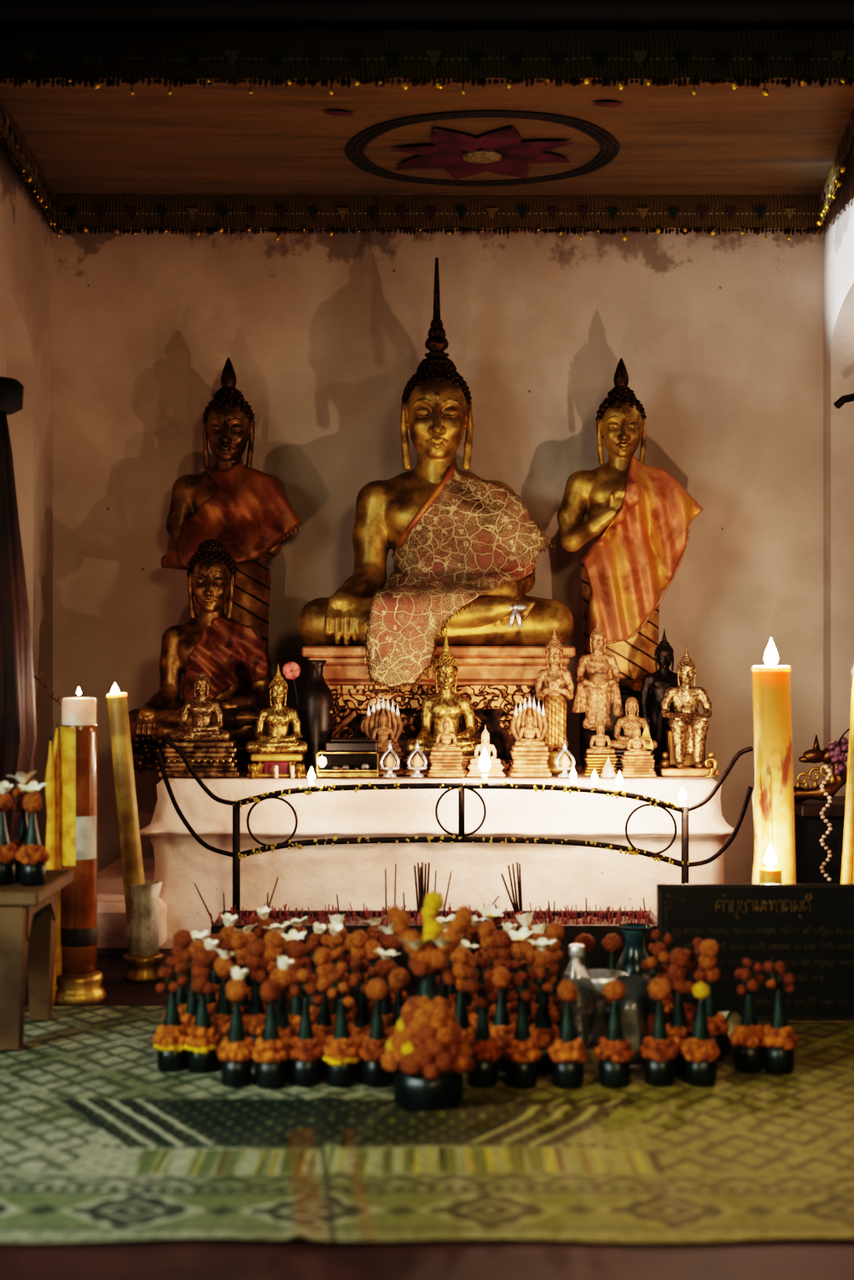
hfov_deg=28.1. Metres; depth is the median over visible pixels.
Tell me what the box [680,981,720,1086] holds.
cone
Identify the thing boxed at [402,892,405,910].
incense stick
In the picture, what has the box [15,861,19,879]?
pot
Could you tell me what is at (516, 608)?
ribbon bow
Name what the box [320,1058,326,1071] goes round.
pot
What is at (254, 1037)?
marigold garland
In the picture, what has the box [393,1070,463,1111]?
pot
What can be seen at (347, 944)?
cone
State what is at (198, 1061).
pot
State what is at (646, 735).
panel
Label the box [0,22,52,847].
wall
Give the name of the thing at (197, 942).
cone
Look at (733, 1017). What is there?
plastic cup
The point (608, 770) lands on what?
cone
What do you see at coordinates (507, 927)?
flower arrangement
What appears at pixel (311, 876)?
altar
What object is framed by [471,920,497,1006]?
flower arrangement
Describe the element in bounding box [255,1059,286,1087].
pot
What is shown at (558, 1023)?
pot
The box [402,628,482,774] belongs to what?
seated buddha
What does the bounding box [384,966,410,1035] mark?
flower arrangement
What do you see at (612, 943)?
flower arrangement
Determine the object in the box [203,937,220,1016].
cone
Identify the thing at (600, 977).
glass
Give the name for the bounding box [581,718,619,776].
miniature buddha
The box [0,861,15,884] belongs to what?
pot
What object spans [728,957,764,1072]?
cone
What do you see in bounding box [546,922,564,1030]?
flower arrangement
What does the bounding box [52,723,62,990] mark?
candle
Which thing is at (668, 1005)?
cone
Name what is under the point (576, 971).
water bottle
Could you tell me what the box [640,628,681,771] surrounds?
standing buddha
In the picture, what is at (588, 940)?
flower arrangement
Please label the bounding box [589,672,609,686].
bowl
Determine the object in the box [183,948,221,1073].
flower arrangement
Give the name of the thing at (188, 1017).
flower arrangement
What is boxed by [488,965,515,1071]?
cone
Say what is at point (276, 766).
candle
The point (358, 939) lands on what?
flower arrangement
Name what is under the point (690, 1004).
cone
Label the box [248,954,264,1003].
cone
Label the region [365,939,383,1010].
cone
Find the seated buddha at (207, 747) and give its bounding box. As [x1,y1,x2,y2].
[157,671,244,777]
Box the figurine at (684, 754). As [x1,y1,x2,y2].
[656,644,718,776]
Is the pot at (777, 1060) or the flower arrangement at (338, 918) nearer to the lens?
the pot at (777, 1060)
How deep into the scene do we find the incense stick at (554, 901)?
3.64 m
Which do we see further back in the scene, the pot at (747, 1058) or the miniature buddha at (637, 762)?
the miniature buddha at (637, 762)
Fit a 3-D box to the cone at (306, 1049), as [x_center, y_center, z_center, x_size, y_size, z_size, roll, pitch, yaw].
[-0.195,0.621,2.753,0.065,0.185,0.061,0,0,7]
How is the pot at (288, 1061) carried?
on the cone at (287, 1030)
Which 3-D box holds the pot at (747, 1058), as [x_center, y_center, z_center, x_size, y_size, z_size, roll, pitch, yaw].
[0.536,0.692,2.840,0.051,0.044,0.048,0,0,-4]
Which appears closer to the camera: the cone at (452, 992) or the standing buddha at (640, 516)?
the cone at (452, 992)
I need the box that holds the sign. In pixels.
[656,884,853,1020]
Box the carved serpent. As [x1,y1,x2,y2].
[793,734,847,802]
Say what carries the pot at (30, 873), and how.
on the cone at (32, 857)
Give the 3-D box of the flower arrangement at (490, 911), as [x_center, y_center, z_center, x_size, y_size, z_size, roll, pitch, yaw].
[0.122,0.610,3.263,0.062,0.208,0.066,0,0,-3]
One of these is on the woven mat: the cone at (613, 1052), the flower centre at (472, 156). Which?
the cone at (613, 1052)
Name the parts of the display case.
glass pane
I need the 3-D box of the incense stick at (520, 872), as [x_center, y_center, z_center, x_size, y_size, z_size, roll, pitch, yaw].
[0.200,0.545,3.644,0.009,0.135,0.004,0,0,0]
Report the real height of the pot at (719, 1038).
0.044 m
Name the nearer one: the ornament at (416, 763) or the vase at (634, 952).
the vase at (634, 952)
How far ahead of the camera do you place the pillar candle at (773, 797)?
3.52 m
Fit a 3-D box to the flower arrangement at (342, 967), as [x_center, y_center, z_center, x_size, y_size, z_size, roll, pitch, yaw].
[-0.150,0.621,2.933,0.062,0.186,0.064,0,0,-23]
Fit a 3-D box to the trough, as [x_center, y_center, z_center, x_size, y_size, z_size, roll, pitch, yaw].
[0.023,0.647,3.660,0.948,0.146,0.206,0,0,0]
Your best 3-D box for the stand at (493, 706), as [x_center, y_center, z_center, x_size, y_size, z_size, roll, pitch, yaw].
[0.028,0.218,4.440,0.610,0.213,0.380,0,0,0]
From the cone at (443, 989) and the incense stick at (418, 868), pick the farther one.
the incense stick at (418, 868)
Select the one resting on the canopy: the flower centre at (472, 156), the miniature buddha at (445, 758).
the flower centre at (472, 156)
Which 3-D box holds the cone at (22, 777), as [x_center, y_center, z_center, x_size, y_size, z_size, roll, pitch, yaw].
[-0.737,0.337,3.120,0.063,0.198,0.060,0,0,24]
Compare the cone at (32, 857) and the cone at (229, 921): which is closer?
the cone at (32, 857)
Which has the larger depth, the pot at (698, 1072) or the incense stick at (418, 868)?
the incense stick at (418, 868)
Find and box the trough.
[210,901,657,984]
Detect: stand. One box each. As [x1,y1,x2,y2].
[327,685,544,770]
[794,796,846,884]
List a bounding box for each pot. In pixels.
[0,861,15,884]
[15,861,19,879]
[18,861,46,885]
[157,1049,186,1072]
[186,1050,217,1073]
[221,1058,251,1087]
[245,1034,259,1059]
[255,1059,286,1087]
[286,1058,290,1072]
[290,1058,321,1086]
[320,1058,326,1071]
[325,1062,356,1086]
[356,1058,361,1071]
[361,1058,392,1086]
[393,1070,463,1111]
[467,1059,498,1087]
[498,1047,507,1071]
[507,1059,537,1087]
[537,1047,552,1072]
[552,1060,583,1088]
[556,1015,561,1030]
[599,1059,630,1087]
[605,1004,611,1026]
[644,1058,674,1086]
[674,1048,685,1073]
[685,1058,716,1086]
[709,1034,725,1059]
[733,1045,764,1072]
[764,1047,793,1073]
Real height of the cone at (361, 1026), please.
0.183 m
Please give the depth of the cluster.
4.09 m
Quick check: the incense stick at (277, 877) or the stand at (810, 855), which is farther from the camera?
the stand at (810, 855)
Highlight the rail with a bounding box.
[157,738,753,910]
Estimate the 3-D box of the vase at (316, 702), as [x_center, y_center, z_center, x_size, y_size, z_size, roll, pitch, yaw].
[-0.270,0.187,4.170,0.084,0.276,0.084,0,0,0]
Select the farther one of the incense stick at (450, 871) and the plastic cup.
the incense stick at (450, 871)
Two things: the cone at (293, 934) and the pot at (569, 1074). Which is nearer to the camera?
the pot at (569, 1074)
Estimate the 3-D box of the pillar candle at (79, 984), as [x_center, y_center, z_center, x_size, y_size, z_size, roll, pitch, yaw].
[-0.694,0.407,3.400,0.107,0.626,0.109,0,0,0]
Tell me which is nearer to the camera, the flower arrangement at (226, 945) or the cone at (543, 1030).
the cone at (543, 1030)
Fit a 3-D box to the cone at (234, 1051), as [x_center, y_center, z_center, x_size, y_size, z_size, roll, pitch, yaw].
[-0.306,0.619,2.746,0.064,0.190,0.063,0,0,19]
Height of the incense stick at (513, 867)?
0.137 m
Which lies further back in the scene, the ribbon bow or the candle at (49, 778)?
the ribbon bow
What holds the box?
on the display case
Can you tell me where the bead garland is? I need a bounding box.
[819,727,849,881]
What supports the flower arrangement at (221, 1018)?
on the woven mat
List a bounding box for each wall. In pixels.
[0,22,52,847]
[52,227,823,884]
[823,29,853,796]
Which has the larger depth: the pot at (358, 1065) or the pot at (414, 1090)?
the pot at (358, 1065)
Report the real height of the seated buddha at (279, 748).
0.281 m
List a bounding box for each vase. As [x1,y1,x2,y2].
[299,659,333,773]
[616,923,655,983]
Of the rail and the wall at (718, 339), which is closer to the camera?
the rail
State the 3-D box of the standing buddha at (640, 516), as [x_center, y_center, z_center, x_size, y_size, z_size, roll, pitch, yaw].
[0.535,-0.304,4.531,0.362,0.891,0.226,0,0,-17]
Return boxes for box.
[325,737,378,751]
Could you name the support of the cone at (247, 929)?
on the woven mat
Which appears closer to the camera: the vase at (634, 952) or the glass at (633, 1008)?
the glass at (633, 1008)
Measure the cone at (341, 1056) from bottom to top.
0.182 m
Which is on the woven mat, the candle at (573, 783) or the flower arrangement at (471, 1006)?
the flower arrangement at (471, 1006)
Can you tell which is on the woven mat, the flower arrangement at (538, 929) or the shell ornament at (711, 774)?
the flower arrangement at (538, 929)
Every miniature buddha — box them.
[427,715,465,777]
[465,727,506,776]
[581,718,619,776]
[618,723,657,777]
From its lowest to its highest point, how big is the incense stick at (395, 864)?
0.142 m
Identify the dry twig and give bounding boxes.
[34,673,61,705]
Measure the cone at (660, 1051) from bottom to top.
0.170 m
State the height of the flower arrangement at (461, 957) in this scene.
0.203 m
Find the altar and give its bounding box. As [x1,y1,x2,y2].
[139,757,738,948]
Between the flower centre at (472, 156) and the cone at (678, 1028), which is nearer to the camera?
the cone at (678, 1028)
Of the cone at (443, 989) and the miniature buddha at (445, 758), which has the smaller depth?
the cone at (443, 989)
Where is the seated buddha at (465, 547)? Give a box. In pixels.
[297,257,575,694]
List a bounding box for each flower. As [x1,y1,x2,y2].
[282,661,301,762]
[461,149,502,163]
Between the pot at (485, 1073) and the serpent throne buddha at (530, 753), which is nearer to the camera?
the pot at (485, 1073)
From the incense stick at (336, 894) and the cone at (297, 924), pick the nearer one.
the cone at (297, 924)
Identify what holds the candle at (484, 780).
on the rail
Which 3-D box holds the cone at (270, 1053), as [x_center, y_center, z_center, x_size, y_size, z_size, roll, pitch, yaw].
[-0.251,0.629,2.740,0.063,0.170,0.064,0,0,37]
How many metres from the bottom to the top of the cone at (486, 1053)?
0.185 m
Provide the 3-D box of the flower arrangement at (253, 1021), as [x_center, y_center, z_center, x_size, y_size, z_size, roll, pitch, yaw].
[-0.294,0.613,2.925,0.064,0.203,0.061,0,0,-40]
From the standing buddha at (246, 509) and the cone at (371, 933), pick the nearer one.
the cone at (371, 933)
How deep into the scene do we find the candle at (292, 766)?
4.02 m
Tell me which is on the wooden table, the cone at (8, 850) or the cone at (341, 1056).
the cone at (8, 850)
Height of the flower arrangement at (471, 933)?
0.202 m
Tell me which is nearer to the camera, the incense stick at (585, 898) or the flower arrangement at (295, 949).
the flower arrangement at (295, 949)
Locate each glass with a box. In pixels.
[587,968,628,1044]
[615,974,649,1070]
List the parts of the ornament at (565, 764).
arm, arm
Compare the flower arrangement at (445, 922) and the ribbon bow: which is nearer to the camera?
the flower arrangement at (445, 922)
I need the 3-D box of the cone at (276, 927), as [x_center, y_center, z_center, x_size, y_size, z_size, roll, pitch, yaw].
[-0.274,0.620,3.183,0.066,0.189,0.064,0,0,23]
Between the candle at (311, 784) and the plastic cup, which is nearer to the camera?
the plastic cup
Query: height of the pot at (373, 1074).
0.044 m
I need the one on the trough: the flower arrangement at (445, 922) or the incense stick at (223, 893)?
the incense stick at (223, 893)
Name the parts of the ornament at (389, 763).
arm, arm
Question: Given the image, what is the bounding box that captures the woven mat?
[0,1005,853,1243]
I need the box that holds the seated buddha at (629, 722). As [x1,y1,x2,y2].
[610,696,657,774]
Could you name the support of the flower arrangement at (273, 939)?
on the woven mat
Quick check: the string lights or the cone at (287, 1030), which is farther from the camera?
the string lights
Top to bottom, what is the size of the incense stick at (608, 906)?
0.044 m
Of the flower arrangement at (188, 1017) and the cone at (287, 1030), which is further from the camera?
the flower arrangement at (188, 1017)
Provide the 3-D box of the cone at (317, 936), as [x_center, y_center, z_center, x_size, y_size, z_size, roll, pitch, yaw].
[-0.205,0.620,3.178,0.064,0.188,0.063,0,0,38]
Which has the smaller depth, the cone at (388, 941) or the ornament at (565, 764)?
the cone at (388, 941)
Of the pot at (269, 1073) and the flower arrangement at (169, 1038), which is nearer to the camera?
the pot at (269, 1073)
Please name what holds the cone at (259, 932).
on the woven mat
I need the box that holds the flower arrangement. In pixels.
[380,890,476,1111]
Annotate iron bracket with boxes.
[833,393,853,408]
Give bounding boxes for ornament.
[379,739,400,777]
[407,739,427,777]
[554,739,575,777]
[703,756,718,777]
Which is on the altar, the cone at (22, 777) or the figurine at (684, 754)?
the figurine at (684, 754)
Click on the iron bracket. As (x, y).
(849, 398)
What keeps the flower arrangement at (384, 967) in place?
on the woven mat
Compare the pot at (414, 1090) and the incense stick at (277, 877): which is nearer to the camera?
the pot at (414, 1090)
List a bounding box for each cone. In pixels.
[0,780,17,884]
[6,770,36,879]
[15,780,50,885]
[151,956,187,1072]
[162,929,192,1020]
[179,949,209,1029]
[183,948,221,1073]
[187,930,209,999]
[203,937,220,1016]
[204,933,224,994]
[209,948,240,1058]
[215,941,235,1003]
[216,965,255,1087]
[219,913,238,965]
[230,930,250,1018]
[234,922,258,995]
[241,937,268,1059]
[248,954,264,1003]
[250,906,273,979]
[250,978,290,1087]
[262,921,292,992]
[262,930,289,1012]
[269,954,297,1072]
[280,929,306,1010]
[283,915,308,988]
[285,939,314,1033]
[287,968,323,1086]
[302,922,327,994]
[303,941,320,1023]
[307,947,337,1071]
[320,921,348,1011]
[321,970,360,1086]
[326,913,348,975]
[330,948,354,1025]
[343,933,362,996]
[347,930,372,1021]
[348,958,377,1071]
[358,977,392,1086]
[360,914,386,984]
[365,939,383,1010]
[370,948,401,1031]
[376,923,407,1010]
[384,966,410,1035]
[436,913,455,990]
[436,952,453,1000]
[442,928,459,1003]
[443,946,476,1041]
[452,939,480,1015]
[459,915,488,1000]
[466,967,502,1087]
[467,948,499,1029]
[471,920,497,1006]
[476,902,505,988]
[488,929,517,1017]
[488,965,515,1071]
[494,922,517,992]
[502,968,541,1087]
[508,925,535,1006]
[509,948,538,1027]
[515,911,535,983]
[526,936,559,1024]
[529,954,559,1072]
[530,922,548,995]
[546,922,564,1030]
[546,978,587,1088]
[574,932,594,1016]
[593,979,634,1087]
[600,756,616,777]
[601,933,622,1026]
[640,946,670,1035]
[640,977,680,1086]
[648,930,674,1020]
[662,948,694,1073]
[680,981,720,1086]
[683,937,702,1025]
[691,938,729,1059]
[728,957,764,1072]
[762,961,798,1073]
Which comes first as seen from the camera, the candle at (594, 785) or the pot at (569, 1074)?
the pot at (569, 1074)
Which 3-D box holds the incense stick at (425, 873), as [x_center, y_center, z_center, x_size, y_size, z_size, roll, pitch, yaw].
[-0.004,0.545,3.644,0.007,0.134,0.004,0,0,0]
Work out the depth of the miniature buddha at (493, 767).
4.07 m
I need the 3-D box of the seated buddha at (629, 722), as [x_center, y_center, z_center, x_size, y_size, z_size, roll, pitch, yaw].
[0.497,0.231,4.140,0.120,0.187,0.086,0,0,0]
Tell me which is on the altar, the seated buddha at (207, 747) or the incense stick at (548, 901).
the seated buddha at (207, 747)
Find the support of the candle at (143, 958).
on the floor
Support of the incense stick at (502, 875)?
on the trough
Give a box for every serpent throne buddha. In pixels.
[363,695,404,774]
[508,694,552,777]
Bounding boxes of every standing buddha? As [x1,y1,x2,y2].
[161,357,302,696]
[535,626,574,773]
[557,357,703,693]
[571,616,623,770]
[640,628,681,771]
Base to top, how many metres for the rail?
0.498 m
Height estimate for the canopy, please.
0.139 m
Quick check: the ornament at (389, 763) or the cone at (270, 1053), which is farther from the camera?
the ornament at (389, 763)
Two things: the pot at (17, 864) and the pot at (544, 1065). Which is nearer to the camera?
the pot at (544, 1065)
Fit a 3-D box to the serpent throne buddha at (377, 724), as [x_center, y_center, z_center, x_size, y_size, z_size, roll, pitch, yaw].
[-0.107,0.228,4.140,0.106,0.195,0.079,0,0,0]
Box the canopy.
[0,29,853,241]
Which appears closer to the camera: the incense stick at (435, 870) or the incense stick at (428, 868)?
the incense stick at (435, 870)
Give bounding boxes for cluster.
[131,734,165,773]
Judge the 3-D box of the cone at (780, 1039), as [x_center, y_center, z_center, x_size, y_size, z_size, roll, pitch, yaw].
[0.584,0.622,2.833,0.064,0.184,0.062,0,0,28]
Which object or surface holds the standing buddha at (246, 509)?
on the pedestal
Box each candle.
[44,736,56,1006]
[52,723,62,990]
[55,692,106,1006]
[106,692,164,983]
[274,765,278,778]
[290,765,294,778]
[308,779,314,786]
[481,769,488,783]
[570,779,576,785]
[591,780,598,787]
[616,784,622,791]
[679,799,686,807]
[751,664,796,884]
[759,864,782,884]
[840,663,853,884]
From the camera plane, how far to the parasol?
3.42 m
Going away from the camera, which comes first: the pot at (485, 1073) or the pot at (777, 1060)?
the pot at (485, 1073)
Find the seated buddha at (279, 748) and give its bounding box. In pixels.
[245,663,308,779]
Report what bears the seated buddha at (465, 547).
on the stand at (493, 706)
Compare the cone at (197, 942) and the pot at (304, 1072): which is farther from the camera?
the cone at (197, 942)
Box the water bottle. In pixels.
[560,943,593,1049]
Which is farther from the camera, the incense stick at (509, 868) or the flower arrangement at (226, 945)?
the incense stick at (509, 868)
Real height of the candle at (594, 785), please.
0.041 m
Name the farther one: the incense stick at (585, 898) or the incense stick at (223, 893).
the incense stick at (585, 898)
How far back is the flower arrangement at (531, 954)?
2.91 m
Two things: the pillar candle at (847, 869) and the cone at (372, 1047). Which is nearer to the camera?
the cone at (372, 1047)
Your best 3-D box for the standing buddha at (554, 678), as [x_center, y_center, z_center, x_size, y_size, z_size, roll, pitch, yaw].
[0.312,0.145,4.170,0.085,0.360,0.085,0,0,-45]
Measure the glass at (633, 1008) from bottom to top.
0.150 m
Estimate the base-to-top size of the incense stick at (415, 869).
0.134 m
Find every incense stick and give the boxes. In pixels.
[193,883,214,923]
[222,892,225,915]
[267,877,279,907]
[336,894,339,914]
[384,868,387,925]
[394,863,396,906]
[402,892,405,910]
[413,865,419,925]
[417,862,421,925]
[419,866,422,924]
[421,861,424,925]
[424,863,426,901]
[426,862,430,893]
[434,870,436,891]
[442,871,452,917]
[500,873,515,913]
[507,865,518,925]
[512,863,519,925]
[516,861,521,914]
[518,863,523,915]
[547,901,550,924]
[552,901,555,922]
[585,897,587,925]
[606,906,609,925]
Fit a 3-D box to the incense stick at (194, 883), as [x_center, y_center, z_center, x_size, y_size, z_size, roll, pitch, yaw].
[-0.465,0.562,3.590,0.050,0.101,0.003,0,0,0]
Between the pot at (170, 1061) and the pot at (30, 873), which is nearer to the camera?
the pot at (170, 1061)
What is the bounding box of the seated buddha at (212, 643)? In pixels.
[128,539,301,770]
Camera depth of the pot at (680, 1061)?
2.81 m
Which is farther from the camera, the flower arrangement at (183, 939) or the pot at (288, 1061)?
the flower arrangement at (183, 939)
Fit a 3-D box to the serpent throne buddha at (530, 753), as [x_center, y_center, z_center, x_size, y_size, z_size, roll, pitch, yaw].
[0.246,0.226,4.080,0.099,0.197,0.073,0,0,0]
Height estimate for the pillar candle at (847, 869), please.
0.742 m
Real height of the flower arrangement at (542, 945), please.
0.184 m
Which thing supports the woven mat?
on the floor
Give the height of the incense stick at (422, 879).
0.139 m
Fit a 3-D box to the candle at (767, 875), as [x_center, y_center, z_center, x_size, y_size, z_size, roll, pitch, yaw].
[0.688,0.565,3.420,0.052,0.311,0.052,0,0,0]
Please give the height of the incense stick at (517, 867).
0.139 m
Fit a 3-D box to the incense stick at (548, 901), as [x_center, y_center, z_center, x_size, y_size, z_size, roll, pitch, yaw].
[0.257,0.581,3.590,0.006,0.063,0.003,0,0,0]
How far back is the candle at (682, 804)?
3.83 m
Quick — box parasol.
[0,376,36,842]
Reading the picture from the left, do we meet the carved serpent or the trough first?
the trough
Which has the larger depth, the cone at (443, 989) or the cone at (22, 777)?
the cone at (22, 777)
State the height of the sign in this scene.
0.254 m
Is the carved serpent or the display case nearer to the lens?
the display case
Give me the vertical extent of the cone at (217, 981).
0.167 m
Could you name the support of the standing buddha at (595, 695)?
on the altar
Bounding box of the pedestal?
[579,692,653,760]
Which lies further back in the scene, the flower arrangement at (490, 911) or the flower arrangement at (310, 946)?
the flower arrangement at (490, 911)
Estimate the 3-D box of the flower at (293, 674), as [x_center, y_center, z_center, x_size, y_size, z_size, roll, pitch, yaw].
[-0.332,0.189,4.186,0.045,0.273,0.033,0,0,0]
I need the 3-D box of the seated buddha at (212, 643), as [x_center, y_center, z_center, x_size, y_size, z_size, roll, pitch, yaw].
[-0.553,0.033,4.352,0.463,0.584,0.287,0,0,3]
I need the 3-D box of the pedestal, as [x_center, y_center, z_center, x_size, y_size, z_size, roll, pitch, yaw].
[0.516,0.233,4.520,0.220,0.185,0.178,0,0,0]
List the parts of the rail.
post, curved rail, curved rail, post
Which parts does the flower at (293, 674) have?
stem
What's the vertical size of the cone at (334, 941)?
0.204 m
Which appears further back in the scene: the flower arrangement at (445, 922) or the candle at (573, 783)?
the candle at (573, 783)
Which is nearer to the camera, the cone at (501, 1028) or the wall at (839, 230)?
the cone at (501, 1028)
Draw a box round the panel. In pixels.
[641,724,652,753]
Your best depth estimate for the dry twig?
3.87 m
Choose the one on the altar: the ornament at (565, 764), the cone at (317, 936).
the ornament at (565, 764)
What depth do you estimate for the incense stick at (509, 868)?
3.62 m
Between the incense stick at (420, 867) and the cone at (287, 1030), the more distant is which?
the incense stick at (420, 867)
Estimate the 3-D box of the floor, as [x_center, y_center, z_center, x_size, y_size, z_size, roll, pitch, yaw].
[0.000,0.770,2.600,4.400,0.100,5.200,0,0,0]
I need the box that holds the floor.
[0,948,853,1279]
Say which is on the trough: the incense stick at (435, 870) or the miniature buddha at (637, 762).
the incense stick at (435, 870)
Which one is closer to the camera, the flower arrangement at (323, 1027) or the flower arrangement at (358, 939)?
the flower arrangement at (323, 1027)
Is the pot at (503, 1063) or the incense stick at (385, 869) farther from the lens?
the incense stick at (385, 869)
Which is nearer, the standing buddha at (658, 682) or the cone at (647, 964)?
the cone at (647, 964)
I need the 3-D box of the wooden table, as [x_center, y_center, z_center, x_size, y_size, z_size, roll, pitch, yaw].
[-0.973,0.575,3.100,0.600,0.276,0.300,0,0,0]
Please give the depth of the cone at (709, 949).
2.91 m
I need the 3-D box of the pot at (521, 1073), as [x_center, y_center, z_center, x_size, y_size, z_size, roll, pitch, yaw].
[0.153,0.692,2.741,0.048,0.044,0.051,0,0,1]
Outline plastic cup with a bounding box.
[717,1008,742,1046]
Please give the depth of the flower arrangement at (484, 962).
2.92 m
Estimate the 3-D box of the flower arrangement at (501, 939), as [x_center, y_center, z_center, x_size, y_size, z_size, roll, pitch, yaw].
[0.134,0.612,3.010,0.064,0.204,0.061,0,0,-43]
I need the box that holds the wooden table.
[0,869,73,1049]
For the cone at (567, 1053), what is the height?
0.170 m
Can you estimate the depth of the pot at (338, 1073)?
2.73 m
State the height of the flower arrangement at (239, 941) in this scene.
0.203 m
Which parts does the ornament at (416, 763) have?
arm, arm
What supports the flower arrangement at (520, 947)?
on the woven mat
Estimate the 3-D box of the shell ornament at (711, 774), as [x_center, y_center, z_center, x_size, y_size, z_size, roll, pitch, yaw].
[0.673,0.302,4.060,0.033,0.048,0.032,0,0,43]
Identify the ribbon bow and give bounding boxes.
[508,604,526,628]
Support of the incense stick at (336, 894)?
on the trough
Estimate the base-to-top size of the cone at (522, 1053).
0.187 m
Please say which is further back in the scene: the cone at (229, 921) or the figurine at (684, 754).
the figurine at (684, 754)
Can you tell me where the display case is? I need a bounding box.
[316,750,378,777]
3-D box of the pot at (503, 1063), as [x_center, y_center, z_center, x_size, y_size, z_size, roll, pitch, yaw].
[0.124,0.692,2.847,0.051,0.044,0.048,0,0,26]

